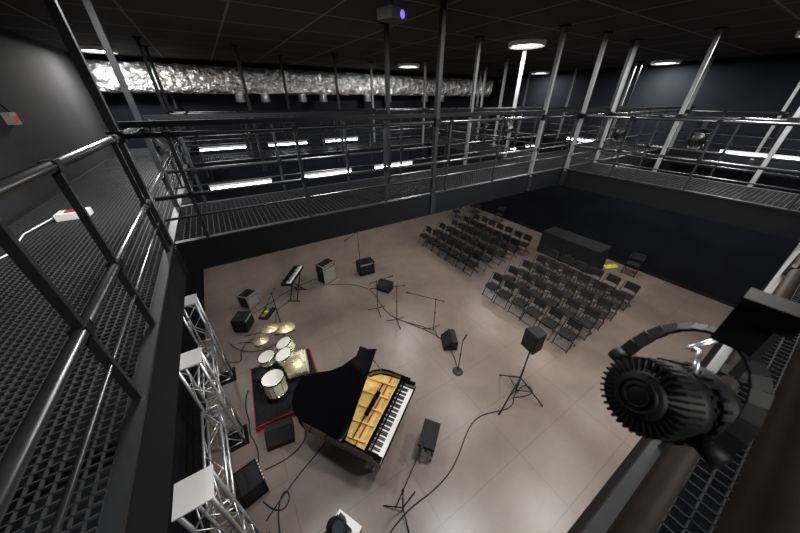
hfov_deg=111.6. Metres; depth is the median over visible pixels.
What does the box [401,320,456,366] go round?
cable
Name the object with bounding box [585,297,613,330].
folding chair
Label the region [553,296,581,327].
folding chair
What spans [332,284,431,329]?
cable
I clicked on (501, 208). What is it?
folding chair
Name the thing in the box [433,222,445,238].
folding chair
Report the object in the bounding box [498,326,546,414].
loudspeaker
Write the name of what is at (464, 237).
folding chair
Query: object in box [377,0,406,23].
ceiling projector
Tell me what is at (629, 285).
folding chair
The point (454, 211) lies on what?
folding chair
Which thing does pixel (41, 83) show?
wall
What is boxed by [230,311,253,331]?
amplifier
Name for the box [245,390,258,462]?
cable
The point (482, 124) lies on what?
stage light
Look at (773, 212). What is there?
catwalk
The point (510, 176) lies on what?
catwalk
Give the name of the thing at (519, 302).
folding chair
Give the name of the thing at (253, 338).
cable
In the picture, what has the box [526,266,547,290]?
folding chair
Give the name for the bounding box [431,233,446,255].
folding chair
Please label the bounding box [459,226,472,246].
folding chair
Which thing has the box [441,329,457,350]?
stage monitor
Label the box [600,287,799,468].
light
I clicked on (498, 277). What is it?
folding chair
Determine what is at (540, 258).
folding chair
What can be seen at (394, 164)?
light
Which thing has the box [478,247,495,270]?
folding chair
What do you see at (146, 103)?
wall
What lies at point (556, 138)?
catwalk
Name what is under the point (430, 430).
piano bench
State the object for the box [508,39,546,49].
ceiling light
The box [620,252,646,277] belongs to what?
folding chair
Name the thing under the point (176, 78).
ventilation duct
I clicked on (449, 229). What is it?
folding chair
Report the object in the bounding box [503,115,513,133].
stage light
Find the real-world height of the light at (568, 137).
0.278 m
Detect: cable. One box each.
[229,338,260,362]
[230,344,274,351]
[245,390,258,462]
[253,278,316,312]
[263,491,289,532]
[264,430,325,520]
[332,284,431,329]
[389,397,513,532]
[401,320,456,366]
[513,385,532,397]
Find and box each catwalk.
[0,0,195,532]
[117,0,695,272]
[169,44,539,176]
[428,50,537,163]
[525,61,638,148]
[558,26,799,239]
[580,237,799,532]
[660,54,799,178]
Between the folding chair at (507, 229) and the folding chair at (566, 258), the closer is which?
the folding chair at (566, 258)
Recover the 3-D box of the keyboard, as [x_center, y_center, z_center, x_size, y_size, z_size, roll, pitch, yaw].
[-3.694,0.639,9.572,0.440,0.925,1.150,1,31,2]
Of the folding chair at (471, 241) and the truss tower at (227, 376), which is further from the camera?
the folding chair at (471, 241)
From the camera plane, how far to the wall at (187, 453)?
3.38 m
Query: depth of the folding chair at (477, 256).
10.81 m
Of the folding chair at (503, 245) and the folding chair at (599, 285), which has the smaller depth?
the folding chair at (599, 285)
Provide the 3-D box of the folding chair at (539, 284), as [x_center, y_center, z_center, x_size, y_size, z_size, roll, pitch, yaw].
[4.562,0.931,9.181,0.532,0.861,0.455,-19,36,-28]
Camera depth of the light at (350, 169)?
8.32 m
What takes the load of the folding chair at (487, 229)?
on the floor
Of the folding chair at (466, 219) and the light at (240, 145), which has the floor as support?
the folding chair at (466, 219)
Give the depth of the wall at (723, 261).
9.56 m
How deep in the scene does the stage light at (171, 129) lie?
5.54 m
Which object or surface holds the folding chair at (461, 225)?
on the floor
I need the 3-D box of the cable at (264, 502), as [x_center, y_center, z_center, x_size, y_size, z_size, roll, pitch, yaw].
[-1.928,4.296,4.456,0.425,0.019,1.107,-18,36,-27]
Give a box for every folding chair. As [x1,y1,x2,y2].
[418,226,431,245]
[425,229,439,249]
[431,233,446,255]
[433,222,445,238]
[438,237,453,260]
[439,226,452,245]
[445,219,457,233]
[446,229,459,245]
[446,242,462,264]
[451,222,464,241]
[452,207,461,218]
[453,233,468,252]
[455,247,472,269]
[457,216,469,232]
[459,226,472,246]
[460,238,476,256]
[463,219,477,234]
[463,251,481,276]
[466,229,481,247]
[468,213,479,229]
[468,242,485,260]
[469,204,481,219]
[472,222,483,239]
[475,216,488,231]
[475,234,489,253]
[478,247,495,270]
[480,226,492,243]
[482,219,495,236]
[482,272,504,301]
[483,237,498,256]
[487,230,501,248]
[490,223,503,240]
[490,242,509,265]
[493,206,505,222]
[493,279,516,308]
[497,234,510,253]
[498,226,513,243]
[499,265,519,290]
[502,238,519,260]
[507,230,522,248]
[507,287,532,318]
[510,272,533,297]
[514,234,532,255]
[514,260,533,282]
[519,296,547,326]
[524,279,547,306]
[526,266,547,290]
[527,254,547,276]
[538,287,564,316]
[538,306,564,340]
[539,273,561,298]
[540,249,559,269]
[540,260,560,283]
[551,316,584,352]
[552,254,573,276]
[552,266,575,289]
[553,280,578,307]
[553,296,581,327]
[565,260,587,282]
[567,273,591,298]
[569,288,595,316]
[570,305,601,340]
[580,267,604,289]
[583,280,608,307]
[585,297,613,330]
[595,273,621,297]
[598,289,626,320]
[612,281,640,310]
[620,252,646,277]
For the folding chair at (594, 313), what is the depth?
7.93 m
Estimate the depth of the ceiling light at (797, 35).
4.80 m
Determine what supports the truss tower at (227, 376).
on the floor
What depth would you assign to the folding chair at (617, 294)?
8.64 m
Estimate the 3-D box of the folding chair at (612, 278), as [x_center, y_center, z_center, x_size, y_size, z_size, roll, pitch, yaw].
[7.246,0.732,9.507,0.532,0.861,0.455,-17,35,-25]
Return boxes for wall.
[0,28,114,222]
[0,238,209,532]
[84,56,483,237]
[474,53,799,304]
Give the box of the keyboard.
[281,265,306,301]
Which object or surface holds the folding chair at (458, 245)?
on the floor
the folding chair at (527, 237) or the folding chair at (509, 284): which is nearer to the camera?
the folding chair at (509, 284)
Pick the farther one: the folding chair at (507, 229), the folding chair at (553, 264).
the folding chair at (507, 229)
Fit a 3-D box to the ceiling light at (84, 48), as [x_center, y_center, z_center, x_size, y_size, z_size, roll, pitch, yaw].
[-7.087,-5.063,6.357,0.760,0.080,0.760,-18,36,-27]
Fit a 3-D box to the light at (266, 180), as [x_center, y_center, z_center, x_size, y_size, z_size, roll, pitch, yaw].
[-4.233,-2.377,7.194,1.500,0.478,0.090,-18,36,-27]
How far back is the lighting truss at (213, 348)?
5.52 m
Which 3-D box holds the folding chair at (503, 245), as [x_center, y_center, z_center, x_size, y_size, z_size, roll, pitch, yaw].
[4.279,-0.548,11.604,0.532,0.861,0.455,-18,36,-27]
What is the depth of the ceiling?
4.65 m
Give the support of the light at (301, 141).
attached to the catwalk at (202, 160)
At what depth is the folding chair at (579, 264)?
10.24 m
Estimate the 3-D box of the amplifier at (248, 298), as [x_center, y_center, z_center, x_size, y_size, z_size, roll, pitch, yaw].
[-5.115,1.095,9.208,0.442,0.535,0.475,9,33,15]
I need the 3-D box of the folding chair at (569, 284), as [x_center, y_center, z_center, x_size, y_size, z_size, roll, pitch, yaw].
[5.570,0.949,9.152,0.532,0.861,0.455,-18,36,-26]
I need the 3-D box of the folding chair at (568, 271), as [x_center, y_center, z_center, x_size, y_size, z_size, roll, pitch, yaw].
[5.947,0.492,9.900,0.532,0.861,0.455,-19,36,-28]
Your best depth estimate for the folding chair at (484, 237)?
12.29 m
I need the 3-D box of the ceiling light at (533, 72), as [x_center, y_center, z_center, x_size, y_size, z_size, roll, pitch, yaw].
[5.973,-8.240,11.561,0.760,0.080,0.760,-18,36,-27]
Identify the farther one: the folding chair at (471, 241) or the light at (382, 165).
the folding chair at (471, 241)
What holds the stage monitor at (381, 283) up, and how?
on the floor
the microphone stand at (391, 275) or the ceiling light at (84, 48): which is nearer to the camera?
the ceiling light at (84, 48)
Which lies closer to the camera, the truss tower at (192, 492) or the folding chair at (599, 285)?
the truss tower at (192, 492)
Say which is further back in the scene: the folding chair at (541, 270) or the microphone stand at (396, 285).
the folding chair at (541, 270)
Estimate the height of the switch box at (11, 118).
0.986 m
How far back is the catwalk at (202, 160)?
8.21 m
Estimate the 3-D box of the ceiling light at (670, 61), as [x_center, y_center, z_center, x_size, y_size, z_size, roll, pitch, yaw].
[8.264,-6.344,8.455,0.760,0.080,0.760,-18,36,-27]
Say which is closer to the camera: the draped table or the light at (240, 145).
the light at (240, 145)
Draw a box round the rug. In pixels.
[251,348,317,433]
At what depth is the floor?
6.95 m
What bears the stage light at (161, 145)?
attached to the catwalk at (126, 221)
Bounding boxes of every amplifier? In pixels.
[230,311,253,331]
[233,459,268,507]
[236,288,259,308]
[315,258,336,284]
[356,257,374,275]
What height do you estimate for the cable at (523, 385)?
0.019 m
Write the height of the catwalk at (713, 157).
2.720 m
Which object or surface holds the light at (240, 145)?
attached to the catwalk at (202, 160)
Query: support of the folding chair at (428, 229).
on the floor
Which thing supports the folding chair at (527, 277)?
on the floor
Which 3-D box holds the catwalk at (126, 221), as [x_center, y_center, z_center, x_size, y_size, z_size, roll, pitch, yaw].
[-3.976,-1.509,3.068,1.850,2.720,15.050,-18,36,-27]
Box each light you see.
[78,45,118,53]
[149,128,169,155]
[162,119,176,138]
[199,138,245,150]
[209,167,271,189]
[268,135,306,145]
[304,160,351,177]
[324,512,351,532]
[325,131,357,141]
[374,159,383,168]
[391,161,411,166]
[398,63,419,67]
[427,117,439,139]
[480,116,488,128]
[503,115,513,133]
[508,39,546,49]
[531,71,550,73]
[567,136,598,140]
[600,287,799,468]
[612,118,630,142]
[650,59,681,64]
[686,121,713,150]
[719,144,767,156]
[773,152,799,159]
[795,30,799,37]
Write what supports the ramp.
on the floor
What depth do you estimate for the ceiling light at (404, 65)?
9.11 m
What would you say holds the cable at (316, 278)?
on the floor
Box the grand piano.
[292,346,415,470]
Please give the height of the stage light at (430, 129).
0.441 m
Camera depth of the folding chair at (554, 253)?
11.02 m
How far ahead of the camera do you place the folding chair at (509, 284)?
9.12 m
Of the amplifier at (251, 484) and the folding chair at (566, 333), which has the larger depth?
the folding chair at (566, 333)
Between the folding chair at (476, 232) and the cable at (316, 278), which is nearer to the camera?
the cable at (316, 278)
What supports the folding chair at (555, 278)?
on the floor
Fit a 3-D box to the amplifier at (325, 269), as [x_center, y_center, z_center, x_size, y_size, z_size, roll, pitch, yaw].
[-2.816,0.183,10.415,0.442,0.835,0.625,19,36,28]
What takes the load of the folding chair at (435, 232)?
on the floor
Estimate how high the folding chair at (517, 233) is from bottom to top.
0.861 m
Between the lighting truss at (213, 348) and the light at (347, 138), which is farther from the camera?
the light at (347, 138)
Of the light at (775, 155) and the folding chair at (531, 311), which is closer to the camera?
the light at (775, 155)
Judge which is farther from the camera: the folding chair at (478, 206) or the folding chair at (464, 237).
the folding chair at (478, 206)
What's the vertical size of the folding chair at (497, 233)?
0.861 m
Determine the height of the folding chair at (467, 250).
0.861 m
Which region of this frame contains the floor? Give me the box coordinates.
[204,205,733,532]
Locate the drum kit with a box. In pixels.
[253,322,309,404]
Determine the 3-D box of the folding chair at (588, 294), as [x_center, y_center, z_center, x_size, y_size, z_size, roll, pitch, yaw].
[5.836,1.194,8.750,0.532,0.861,0.455,-21,37,-31]
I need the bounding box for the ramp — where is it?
[604,264,617,267]
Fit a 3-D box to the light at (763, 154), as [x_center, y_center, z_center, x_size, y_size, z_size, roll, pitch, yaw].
[9.253,-3.129,7.302,0.090,0.213,0.884,-18,36,-27]
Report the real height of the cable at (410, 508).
0.019 m
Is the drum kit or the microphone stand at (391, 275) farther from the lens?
the microphone stand at (391, 275)
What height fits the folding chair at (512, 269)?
0.861 m
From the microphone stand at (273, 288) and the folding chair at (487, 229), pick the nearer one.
the microphone stand at (273, 288)
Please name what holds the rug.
on the floor
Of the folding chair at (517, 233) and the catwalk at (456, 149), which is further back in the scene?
the folding chair at (517, 233)
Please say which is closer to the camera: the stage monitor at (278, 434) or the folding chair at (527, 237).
the stage monitor at (278, 434)
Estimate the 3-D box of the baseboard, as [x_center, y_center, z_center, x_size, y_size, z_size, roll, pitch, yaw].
[8.016,-1.390,13.678,0.020,0.120,12.760,-18,36,-27]
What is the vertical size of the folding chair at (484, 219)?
0.861 m
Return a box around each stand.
[262,288,294,335]
[336,509,361,532]
[368,275,392,316]
[370,285,404,328]
[383,440,425,532]
[406,292,443,337]
[452,334,466,375]
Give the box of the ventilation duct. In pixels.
[85,54,492,102]
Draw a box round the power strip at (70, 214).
[0,207,93,258]
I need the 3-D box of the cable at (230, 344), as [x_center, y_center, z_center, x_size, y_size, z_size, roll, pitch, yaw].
[-4.120,2.271,7.774,1.540,0.019,0.428,-5,32,-8]
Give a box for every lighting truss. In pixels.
[197,338,219,401]
[200,404,235,519]
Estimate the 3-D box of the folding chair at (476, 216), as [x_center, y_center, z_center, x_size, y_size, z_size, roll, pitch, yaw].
[3.933,-2.352,14.560,0.532,0.861,0.455,-17,35,-26]
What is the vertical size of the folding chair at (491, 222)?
0.861 m
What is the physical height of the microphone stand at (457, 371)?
1.284 m
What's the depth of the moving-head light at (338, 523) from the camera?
3.89 m
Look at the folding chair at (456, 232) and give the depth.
12.70 m
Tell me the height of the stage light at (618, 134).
0.422 m
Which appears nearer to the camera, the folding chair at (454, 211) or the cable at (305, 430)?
the cable at (305, 430)
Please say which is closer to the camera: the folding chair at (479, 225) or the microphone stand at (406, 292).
the microphone stand at (406, 292)
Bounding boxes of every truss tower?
[171,464,269,532]
[179,347,249,454]
[183,294,236,387]
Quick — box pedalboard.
[258,307,275,319]
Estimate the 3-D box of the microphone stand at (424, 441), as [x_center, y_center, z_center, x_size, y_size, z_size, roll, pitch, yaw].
[0.050,3.664,4.653,0.547,0.896,1.067,8,32,14]
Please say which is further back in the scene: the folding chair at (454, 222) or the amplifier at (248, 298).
the folding chair at (454, 222)
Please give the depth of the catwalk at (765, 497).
0.65 m
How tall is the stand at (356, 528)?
0.400 m
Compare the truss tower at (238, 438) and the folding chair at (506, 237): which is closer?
the truss tower at (238, 438)
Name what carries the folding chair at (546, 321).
on the floor
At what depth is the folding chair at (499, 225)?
13.41 m
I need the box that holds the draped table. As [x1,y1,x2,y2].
[537,227,611,274]
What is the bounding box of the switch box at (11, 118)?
[0,103,21,124]
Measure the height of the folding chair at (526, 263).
0.861 m
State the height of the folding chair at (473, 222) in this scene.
0.861 m
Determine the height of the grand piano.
1.984 m
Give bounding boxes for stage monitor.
[264,417,294,451]
[376,278,392,293]
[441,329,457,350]
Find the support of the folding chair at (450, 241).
on the floor
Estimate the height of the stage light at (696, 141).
0.422 m
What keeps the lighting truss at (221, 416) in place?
attached to the truss tower at (238, 438)
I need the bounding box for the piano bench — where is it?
[418,418,440,460]
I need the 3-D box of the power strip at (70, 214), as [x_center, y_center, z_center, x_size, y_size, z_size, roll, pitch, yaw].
[-3.839,-0.086,2.564,0.374,0.095,2.758,-11,33,-18]
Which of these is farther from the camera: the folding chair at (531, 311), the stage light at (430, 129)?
the folding chair at (531, 311)
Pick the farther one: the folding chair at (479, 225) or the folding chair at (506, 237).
the folding chair at (479, 225)
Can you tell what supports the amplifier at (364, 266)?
on the floor
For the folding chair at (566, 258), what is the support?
on the floor
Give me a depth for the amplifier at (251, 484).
4.71 m
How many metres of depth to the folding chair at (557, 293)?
8.71 m
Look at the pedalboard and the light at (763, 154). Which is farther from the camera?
the pedalboard
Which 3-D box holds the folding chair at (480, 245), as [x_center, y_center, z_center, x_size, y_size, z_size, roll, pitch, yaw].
[3.323,-0.570,11.640,0.532,0.861,0.455,-18,36,-27]
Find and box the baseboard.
[480,208,735,307]
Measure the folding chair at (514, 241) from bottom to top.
0.861 m
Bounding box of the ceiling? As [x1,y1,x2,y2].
[0,0,799,77]
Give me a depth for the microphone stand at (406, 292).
7.94 m
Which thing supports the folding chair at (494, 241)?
on the floor
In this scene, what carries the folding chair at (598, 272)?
on the floor
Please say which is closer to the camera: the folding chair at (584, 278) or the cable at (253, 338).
the cable at (253, 338)

